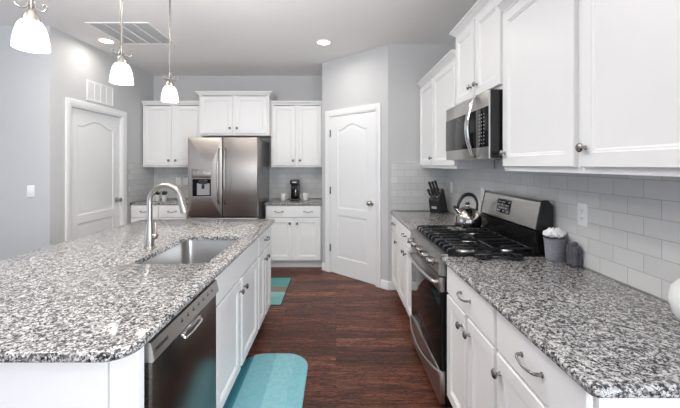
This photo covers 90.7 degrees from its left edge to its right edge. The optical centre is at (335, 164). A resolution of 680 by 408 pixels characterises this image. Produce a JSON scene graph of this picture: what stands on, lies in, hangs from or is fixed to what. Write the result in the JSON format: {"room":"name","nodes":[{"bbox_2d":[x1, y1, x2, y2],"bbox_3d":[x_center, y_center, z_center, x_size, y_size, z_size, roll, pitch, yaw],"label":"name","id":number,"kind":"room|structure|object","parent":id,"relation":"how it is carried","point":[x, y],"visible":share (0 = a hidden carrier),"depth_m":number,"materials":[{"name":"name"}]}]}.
{"room":"kitchen","nodes":[
{"label":"kitchen","id":0,"kind":"room"},
{"bbox_2d":[0,26,37,259],"bbox_3d":[-4.490,0.029,3.430,3.020,2.833,0.140,0,0,0],"label":"wall","id":1,"kind":"structure","parent":0,"point":[18,68],"depth_m":3.36,"materials":[{"name":"grey paint"}]},
{"bbox_2d":[27,185,33,196],"bbox_3d":[-3.050,0.267,3.355,0.072,0.118,0.008,0,0,0],"label":"wall switch","id":2,"kind":"object","parent":1,"relation":"attached to","point":[30,188],"visible":1,"depth_m":3.35,"materials":[{"name":"white plastic"}]},
{"bbox_2d":[38,26,153,248],"bbox_3d":[-2.920,0.029,4.315,0.120,2.833,1.910,0,0,0],"label":"wall","id":3,"kind":"structure","parent":0,"point":[63,72],"depth_m":3.51,"materials":[{"name":"grey paint"}]},
{"bbox_2d":[65,97,126,240],"bbox_3d":[-2.888,0.366,4.060,0.140,2.157,1.024,0,0,0],"label":"door","id":4,"kind":"structure","parent":3,"relation":"in","point":[95,135],"depth_m":4.01,"materials":[{"name":"white paint"}]},
{"bbox_2d":[86,79,113,106],"bbox_3d":[-2.856,-0.860,4.080,0.008,0.235,0.460,0,0,0],"label":"air vent","id":5,"kind":"object","parent":3,"relation":"in","point":[95,92],"visible":1,"depth_m":4.06,"materials":[{"name":"white metal"}]},
{"bbox_2d":[129,162,153,202],"bbox_3d":[-2.856,0.248,4.955,0.007,0.562,0.630,0,0,0],"label":"backsplash","id":6,"kind":"structure","parent":3,"relation":"attached to","point":[141,179],"depth_m":4.88,"materials":[{"name":"tile"}]},
{"bbox_2d":[154,76,321,200],"bbox_3d":[-1.525,0.029,5.330,2.910,2.833,0.120,0,0,0],"label":"wall","id":7,"kind":"structure","parent":0,"point":[286,88],"depth_m":5.27,"materials":[{"name":"grey paint"}]},
{"bbox_2d":[141,101,203,166],"bbox_3d":[-2.400,-0.446,5.079,0.890,0.971,0.362,0,0,0],"label":"upper cabinet","id":8,"kind":"object","parent":7,"relation":"attached to","point":[167,127],"visible":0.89,"depth_m":4.94,"materials":[{"name":"white paint"}]},
{"bbox_2d":[195,91,277,137],"bbox_3d":[-1.455,-0.728,5.004,1.091,0.626,0.512,0,0,0],"label":"upper cabinet","id":9,"kind":"object","parent":7,"relation":"attached to","point":[221,113],"visible":0.96,"depth_m":4.79,"materials":[{"name":"white paint"}]},
{"bbox_2d":[154,167,321,197],"bbox_3d":[-1.521,0.287,5.266,2.662,0.484,0.007,0,0,0],"label":"backsplash","id":10,"kind":"structure","parent":7,"relation":"attached to","point":[310,178],"depth_m":5.26,"materials":[{"name":"tile"}]},
{"bbox_2d":[176,177,180,184],"bbox_3d":[-2.468,0.258,5.257,0.072,0.118,0.008,0,0,0],"label":"wall switch","id":11,"kind":"object","parent":10,"relation":"attached to","point":[178,179],"visible":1,"depth_m":5.26,"materials":[{"name":"white plastic"}]},
{"bbox_2d":[183,177,187,184],"bbox_3d":[-2.355,0.258,5.257,0.072,0.118,0.008,0,0,0],"label":"wall outlet","id":12,"kind":"object","parent":10,"relation":"attached to","point":[185,179],"visible":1,"depth_m":5.26,"materials":[{"name":"white plastic"}]},
{"bbox_2d":[271,101,321,166],"bbox_3d":[-0.578,-0.446,5.079,0.755,0.971,0.362,0,0,0],"label":"upper cabinet","id":13,"kind":"object","parent":7,"relation":"attached to","point":[296,126],"visible":0.98,"depth_m":4.94,"materials":[{"name":"white paint"}]},
{"bbox_2d":[0,0,477,75],"bbox_3d":[-2.250,-1.438,0.700,7.700,0.100,9.600,0,0,0],"label":"ceiling","id":14,"kind":"structure","parent":0,"point":[211,37],"depth_m":3.40,"materials":[{"name":"white paint"}]},
{"bbox_2d":[10,0,50,53],"bbox_3d":[-1.330,-0.947,1.467,0.131,0.883,0.131,0,0,0],"label":"pendant lamp","id":15,"kind":"object","parent":14,"relation":"hanging from","point":[29,34],"visible":1,"depth_m":1.44,"materials":[{"name":"white glass"}]},
{"bbox_2d":[96,38,115,43],"bbox_3d":[-2.580,-1.385,3.776,0.190,0.007,0.190,0,0,0],"label":"recessed light","id":16,"kind":"object","parent":14,"relation":"in","point":[102,40],"visible":1,"depth_m":3.77,"materials":[{"name":"white plastic"}]},
{"bbox_2d":[109,0,133,85],"bbox_3d":[-1.330,-0.947,2.085,0.131,0.883,0.131,0,0,0],"label":"pendant lamp","id":17,"kind":"object","parent":14,"relation":"hanging from","point":[121,73],"visible":1,"depth_m":2.06,"materials":[{"name":"white glass"}]},
{"bbox_2d":[85,22,176,44],"bbox_3d":[-2.140,-1.384,3.575,0.620,0.008,0.600,0,0,0],"label":"ceiling vent","id":18,"kind":"object","parent":14,"relation":"in","point":[134,33],"visible":0.92,"depth_m":3.53,"materials":[{"name":"white metal"}]},
{"bbox_2d":[161,0,178,102],"bbox_3d":[-1.330,-0.947,2.690,0.131,0.883,0.131,0,0,0],"label":"pendant lamp","id":19,"kind":"object","parent":14,"relation":"hanging from","point":[169,94],"visible":1,"depth_m":2.68,"materials":[{"name":"white glass"}]},
{"bbox_2d":[315,39,331,45],"bbox_3d":[-0.140,-1.385,3.820,0.190,0.007,0.190,0,0,0],"label":"recessed light","id":20,"kind":"object","parent":14,"relation":"in","point":[323,42],"visible":1,"depth_m":3.82,"materials":[{"name":"white plastic"}]},
{"bbox_2d":[245,267,448,407],"bbox_3d":[-2.250,1.495,0.700,7.700,0.100,9.600,0,0,0],"label":"floor","id":21,"kind":"structure","parent":0,"point":[353,336],"depth_m":2.73,"materials":[{"name":"brown wood"}]},
{"bbox_2d":[0,346,143,407],"bbox_3d":[-1.083,1.005,1.059,0.935,0.880,0.038,0,0,0],"label":"panel","id":22,"kind":"object","parent":21,"relation":"on","point":[119,383],"visible":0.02,"depth_m":1.05,"materials":[{"name":"white paint"}]},
{"bbox_2d":[131,205,188,222],"bbox_3d":[-2.452,1.005,4.933,0.780,0.880,0.654,0,0,0],"label":"base cabinet","id":23,"kind":"object","parent":21,"relation":"on","point":[138,212],"visible":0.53,"depth_m":4.64,"materials":[{"name":"white paint"}]},
{"bbox_2d":[130,198,187,204],"bbox_3d":[-2.453,0.546,4.953,0.795,0.030,0.616,0,0,0],"label":"countertop","id":24,"kind":"structure","parent":23,"relation":"on","point":[170,201],"depth_m":4.70,"materials":[{"name":"stone"}]},
{"bbox_2d":[155,190,160,200],"bbox_3d":[-2.573,0.448,4.851,0.079,0.166,0.076,0,0,31],"label":"potted plant","id":25,"kind":"object","parent":24,"relation":"on","point":[157,196],"visible":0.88,"depth_m":4.83,"materials":[{"name":"green plant"}]},
{"bbox_2d":[161,190,167,200],"bbox_3d":[-2.482,0.452,4.848,0.101,0.158,0.092,0,0,-43],"label":"potted plant","id":26,"kind":"object","parent":24,"relation":"on","point":[164,196],"visible":1,"depth_m":4.83,"materials":[{"name":"green plant"}]},
{"bbox_2d":[144,280,218,407],"bbox_3d":[-0.872,1.011,1.392,0.616,0.868,0.600,0,0,0],"label":"dishwasher","id":27,"kind":"object","parent":21,"relation":"on","point":[180,359],"visible":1,"depth_m":1.33,"materials":[{"name":"silver metal"}]},
{"bbox_2d":[188,137,268,218],"bbox_3d":[-1.480,0.533,4.759,0.912,1.783,0.902,0,0,0],"label":"refrigerator","id":28,"kind":"object","parent":21,"relation":"on","point":[228,177],"visible":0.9,"depth_m":4.38,"materials":[{"name":"grey metal"}]},
{"bbox_2d":[214,239,257,407],"bbox_3d":[-0.899,1.005,2.190,0.632,0.880,0.954,0,0,0],"label":"base cabinet","id":29,"kind":"object","parent":21,"relation":"on","point":[237,295],"visible":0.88,"depth_m":2.07,"materials":[{"name":"white paint"}]},
{"bbox_2d":[0,219,274,362],"bbox_3d":[-1.234,0.546,2.110,1.292,0.030,2.330,0,0,0],"label":"countertop","id":30,"kind":"structure","parent":29,"relation":"on","point":[91,298],"depth_m":1.44,"materials":[{"name":"stone"}]},
{"bbox_2d":[144,183,187,248],"bbox_3d":[-1.079,0.324,2.137,0.280,0.414,0.068,0,0,0],"label":"faucet","id":31,"kind":"object","parent":30,"relation":"on","point":[150,236],"visible":1,"depth_m":2.12,"materials":[{"name":"silver metal"}]},
{"bbox_2d":[141,240,235,263],"bbox_3d":[-0.902,0.661,2.145,0.437,0.200,0.722,0,0,0],"label":"sink","id":32,"kind":"object","parent":30,"relation":"in","point":[192,251],"visible":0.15,"depth_m":2.48,"materials":[{"name":"metal"}]},
{"bbox_2d":[256,226,270,329],"bbox_3d":[-0.898,1.005,2.935,0.634,0.880,0.528,0,0,0],"label":"base cabinet","id":33,"kind":"object","parent":21,"relation":"on","point":[264,245],"visible":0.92,"depth_m":2.88,"materials":[{"name":"white paint"}]},
{"bbox_2d":[223,353,307,407],"bbox_3d":[-0.445,1.437,2.150,0.490,0.016,0.800,0,0,0],"label":"floor mat","id":34,"kind":"object","parent":21,"relation":"on","point":[266,380],"visible":0.82,"depth_m":2.19,"materials":[{"name":"teal fabric"}]},
{"bbox_2d":[271,278,291,304],"bbox_3d":[-1.170,1.441,3.860,1.224,0.007,0.834,0,0,0],"label":"rug","id":35,"kind":"object","parent":21,"relation":"on","point":[279,286],"visible":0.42,"depth_m":3.87,"materials":[{"name":"teal fabric"}]},
{"bbox_2d":[266,205,321,266],"bbox_3d":[-0.587,1.005,4.933,0.775,0.880,0.654,0,0,0],"label":"base cabinet","id":36,"kind":"object","parent":21,"relation":"on","point":[296,232],"visible":0.96,"depth_m":4.65,"materials":[{"name":"white paint"}]},
{"bbox_2d":[265,198,321,204],"bbox_3d":[-0.590,0.546,4.943,0.790,0.030,0.636,0,0,0],"label":"countertop","id":37,"kind":"structure","parent":36,"relation":"on","point":[276,201],"depth_m":4.70,"materials":[{"name":"stone"}]},
{"bbox_2d":[280,193,288,200],"bbox_3d":[-0.765,0.475,4.924,0.111,0.110,0.088,0,0,32],"label":"mug","id":38,"kind":"object","parent":37,"relation":"on","point":[282,195],"visible":1,"depth_m":4.89,"materials":[{"name":"white ceramic"}]},
{"bbox_2d":[290,179,299,200],"bbox_3d":[-0.612,0.378,4.980,0.136,0.305,0.220,0,0,0],"label":"coffee maker","id":39,"kind":"object","parent":37,"relation":"on","point":[295,183],"visible":1,"depth_m":4.93,"materials":[{"name":"black plastic"}]},
{"bbox_2d":[300,193,308,200],"bbox_3d":[-0.455,0.475,4.936,0.111,0.110,0.088,0,0,32],"label":"mug","id":40,"kind":"object","parent":37,"relation":"on","point":[305,195],"visible":1,"depth_m":4.90,"materials":[{"name":"white ceramic"}]},
{"bbox_2d":[391,215,398,291],"bbox_3d":[0.938,1.005,3.660,0.674,0.880,0.414,0,0,0],"label":"base cabinet","id":41,"kind":"object","parent":21,"relation":"on","point":[395,220],"visible":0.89,"depth_m":3.64,"materials":[{"name":"white paint"}]},
{"bbox_2d":[398,221,411,316],"bbox_3d":[0.938,1.005,3.086,0.674,0.880,0.726,0,0,0],"label":"base cabinet","id":42,"kind":"object","parent":21,"relation":"on","point":[404,263],"visible":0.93,"depth_m":3.12,"materials":[{"name":"white paint"}]},
{"bbox_2d":[390,211,481,230],"bbox_3d":[0.953,0.546,3.295,0.656,0.030,1.153,0,0,0],"label":"countertop","id":43,"kind":"structure","parent":42,"relation":"on","point":[411,220],"depth_m":3.30,"materials":[{"name":"stone"}]},
{"bbox_2d":[429,188,447,212],"bbox_3d":[1.144,0.396,3.756,0.208,0.269,0.122,0,0,-42],"label":"knife block","id":44,"kind":"object","parent":43,"relation":"on","point":[438,204],"visible":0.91,"depth_m":3.70,"materials":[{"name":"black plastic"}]},
{"bbox_2d":[434,180,439,191],"bbox_3d":[1.101,0.237,3.663,0.092,0.130,0.032,0,0,-42],"label":"kitchen knife","id":45,"kind":"object","parent":44,"relation":"in","point":[435,181],"visible":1,"depth_m":3.65,"materials":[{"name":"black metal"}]},
{"bbox_2d":[447,266,498,407],"bbox_3d":[0.938,1.005,1.643,0.674,0.880,0.591,0,0,0],"label":"base cabinet","id":46,"kind":"object","parent":21,"relation":"on","point":[472,350],"visible":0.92,"depth_m":1.60,"materials":[{"name":"white paint"}]},
{"bbox_2d":[442,257,679,397],"bbox_3d":[0.947,0.546,1.373,0.669,0.030,1.147,0,0,0],"label":"countertop","id":47,"kind":"structure","parent":46,"relation":"on","point":[614,339],"depth_m":1.14,"materials":[{"name":"stone"}]},
{"bbox_2d":[474,252,523,259],"bbox_3d":[0.915,0.512,1.893,0.266,0.037,0.095,0,0,4],"label":"trivet","id":48,"kind":"object","parent":47,"relation":"on","point":[514,256],"visible":1,"depth_m":1.88,"materials":[{"name":"black metal"}]},
{"bbox_2d":[543,236,565,261],"bbox_3d":[1.214,0.469,1.865,0.120,0.123,0.096,0,0,-10],"label":"holder","id":49,"kind":"object","parent":47,"relation":"on","point":[554,247],"visible":0.94,"depth_m":1.83,"materials":[{"name":"grey ceramic"}]},
{"bbox_2d":[543,227,566,237],"bbox_3d":[1.216,0.378,1.867,0.129,0.059,0.101,0,0,-10],"label":"tissue","id":50,"kind":"object","parent":49,"relation":"in","point":[552,232],"visible":1,"depth_m":1.84,"materials":[{"name":"white paper"}]},
{"bbox_2d":[566,242,582,266],"bbox_3d":[1.252,0.468,1.767,0.060,0.126,0.074,0,0,-3],"label":"jar","id":51,"kind":"object","parent":47,"relation":"on","point":[574,252],"visible":1,"depth_m":1.75,"materials":[{"name":"grey ceramic"}]},
{"bbox_2d":[667,277,679,320],"bbox_3d":[1.192,0.441,1.095,0.164,0.180,0.164,0,0,0],"label":"vase","id":52,"kind":"object","parent":47,"relation":"on","point":[673,294],"visible":1,"depth_m":1.11,"materials":[{"name":"white ceramic"}]},
{"bbox_2d":[407,190,552,407],"bbox_3d":[0.901,0.827,2.333,0.726,1.236,0.756,0,0,0],"label":"gas range","id":53,"kind":"object","parent":21,"relation":"on","point":[510,223],"visible":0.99,"depth_m":2.16,"materials":[{"name":"silver metal"}]},
{"bbox_2d":[453,192,481,227],"bbox_3d":[1.038,0.353,2.650,0.206,0.265,0.206,0,0,30],"label":"kettle","id":54,"kind":"object","parent":53,"relation":"on","point":[467,216],"visible":1,"depth_m":2.59,"materials":[{"name":"metal"}]},
{"bbox_2d":[417,225,535,256],"bbox_3d":[0.908,0.513,2.333,0.518,0.054,0.756,0,0,0],"label":"cooktop","id":55,"kind":"object","parent":53,"relation":"in","point":[468,242],"depth_m":2.19,"materials":[{"name":"black metal"}]},
{"bbox_2d":[491,311,679,407],"bbox_3d":[0.938,1.005,1.090,0.674,0.880,0.508,0,0,0],"label":"base cabinet","id":56,"kind":"object","parent":21,"relation":"on","point":[526,377],"visible":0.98,"depth_m":1.08,"materials":[{"name":"white paint"}]},
{"bbox_2d":[322,44,387,280],"bbox_3d":[0.239,0.029,4.287,1.082,2.833,0.100,0,0,43],"label":"wall","id":57,"kind":"structure","parent":0,"point":[359,79],"depth_m":4.16,"materials":[{"name":"grey paint"}]},
{"bbox_2d":[325,103,380,287],"bbox_3d":[0.207,0.361,4.268,0.912,2.167,0.166,0,0,43],"label":"door","id":58,"kind":"structure","parent":57,"relation":"in","point":[352,134],"depth_m":4.24,"materials":[{"name":"white paint"}]},
{"bbox_2d":[381,279,395,289],"bbox_3d":[0.613,1.395,3.887,0.201,0.100,0.052,0,0,19],"label":"baseboard","id":59,"kind":"structure","parent":57,"relation":"attached to","point":[388,285],"depth_m":3.87,"materials":[{"name":"white paint"}]},
{"bbox_2d":[388,44,447,280],"bbox_3d":[0.945,0.029,3.940,0.690,2.833,0.120,0,0,0],"label":"wall","id":60,"kind":"structure","parent":0,"point":[408,64],"depth_m":3.88,"materials":[{"name":"grey paint"}]},
{"bbox_2d":[391,161,446,209],"bbox_3d":[0.963,0.245,3.876,0.655,0.568,0.007,0,0,0],"label":"backsplash","id":61,"kind":"structure","parent":60,"relation":"attached to","point":[409,181],"depth_m":3.87,"materials":[{"name":"tile"}]},
{"bbox_2d":[448,37,667,302],"bbox_3d":[1.350,0.029,0.000,0.120,2.833,8.000,0,0,0],"label":"wall","id":62,"kind":"structure","parent":0,"point":[452,44],"depth_m":1.69,"materials":[{"name":"grey paint"}]},
{"bbox_2d":[417,71,434,167],"bbox_3d":[1.104,-0.448,3.599,0.352,0.966,0.536,0,0,0],"label":"upper cabinet","id":63,"kind":"object","parent":62,"relation":"attached to","point":[426,83],"visible":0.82,"depth_m":3.60,"materials":[{"name":"white paint"}]},
{"bbox_2d":[430,49,493,168],"bbox_3d":[1.104,-0.448,3.022,0.352,0.966,0.609,0,0,0],"label":"upper cabinet","id":64,"kind":"object","parent":62,"relation":"attached to","point":[444,71],"visible":0.3,"depth_m":3.00,"materials":[{"name":"white paint"}]},
{"bbox_2d":[449,0,503,104],"bbox_3d":[1.104,-0.763,2.336,0.352,0.632,0.852,0,0,0],"label":"upper cabinet","id":65,"kind":"object","parent":62,"relation":"attached to","point":[479,34],"visible":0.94,"depth_m":2.26,"materials":[{"name":"white paint"}]},
{"bbox_2d":[446,89,502,159],"bbox_3d":[1.051,-0.237,2.335,0.458,0.404,0.756,0,0,0],"label":"microwave","id":66,"kind":"object","parent":65,"relation":"attached to","point":[474,126],"visible":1,"depth_m":2.12,"materials":[{"name":"silver metal"}]},
{"bbox_2d":[496,0,581,172],"bbox_3d":[1.104,-0.448,1.649,0.352,0.966,0.611,0,0,0],"label":"upper cabinet","id":67,"kind":"object","parent":62,"relation":"attached to","point":[541,38],"visible":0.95,"depth_m":1.59,"materials":[{"name":"white paint"}]},
{"bbox_2d":[447,160,679,300],"bbox_3d":[1.286,0.248,2.136,0.007,0.562,3.472,0,0,0],"label":"backsplash","id":68,"kind":"structure","parent":62,"relation":"attached to","point":[631,237],"depth_m":1.56,"materials":[{"name":"tile"}]},
{"bbox_2d":[450,182,452,192],"bbox_3d":[1.277,0.255,3.720,0.008,0.118,0.072,0,0,0],"label":"wall switch","id":69,"kind":"object","parent":68,"relation":"attached to","point":[451,183],"visible":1,"depth_m":3.70,"materials":[{"name":"white plastic"}]},
{"bbox_2d":[481,187,484,200],"bbox_3d":[1.277,0.260,2.930,0.008,0.118,0.072,0,0,0],"label":"wall outlet","id":70,"kind":"object","parent":68,"relation":"attached to","point":[482,189],"visible":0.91,"depth_m":2.92,"materials":[{"name":"white plastic"}]},
{"bbox_2d":[577,203,587,226],"bbox_3d":[1.277,0.260,1.742,0.008,0.118,0.072,0,0,0],"label":"wall outlet","id":71,"kind":"object","parent":68,"relation":"attached to","point":[582,209],"visible":1,"depth_m":1.74,"materials":[{"name":"white plastic"}]},
{"bbox_2d":[575,0,679,176],"bbox_3d":[1.104,-0.448,1.080,0.352,0.966,0.518,0,0,0],"label":"upper cabinet","id":72,"kind":"object","parent":62,"relation":"attached to","point":[630,49],"visible":1,"depth_m":1.11,"materials":[{"name":"white paint"}]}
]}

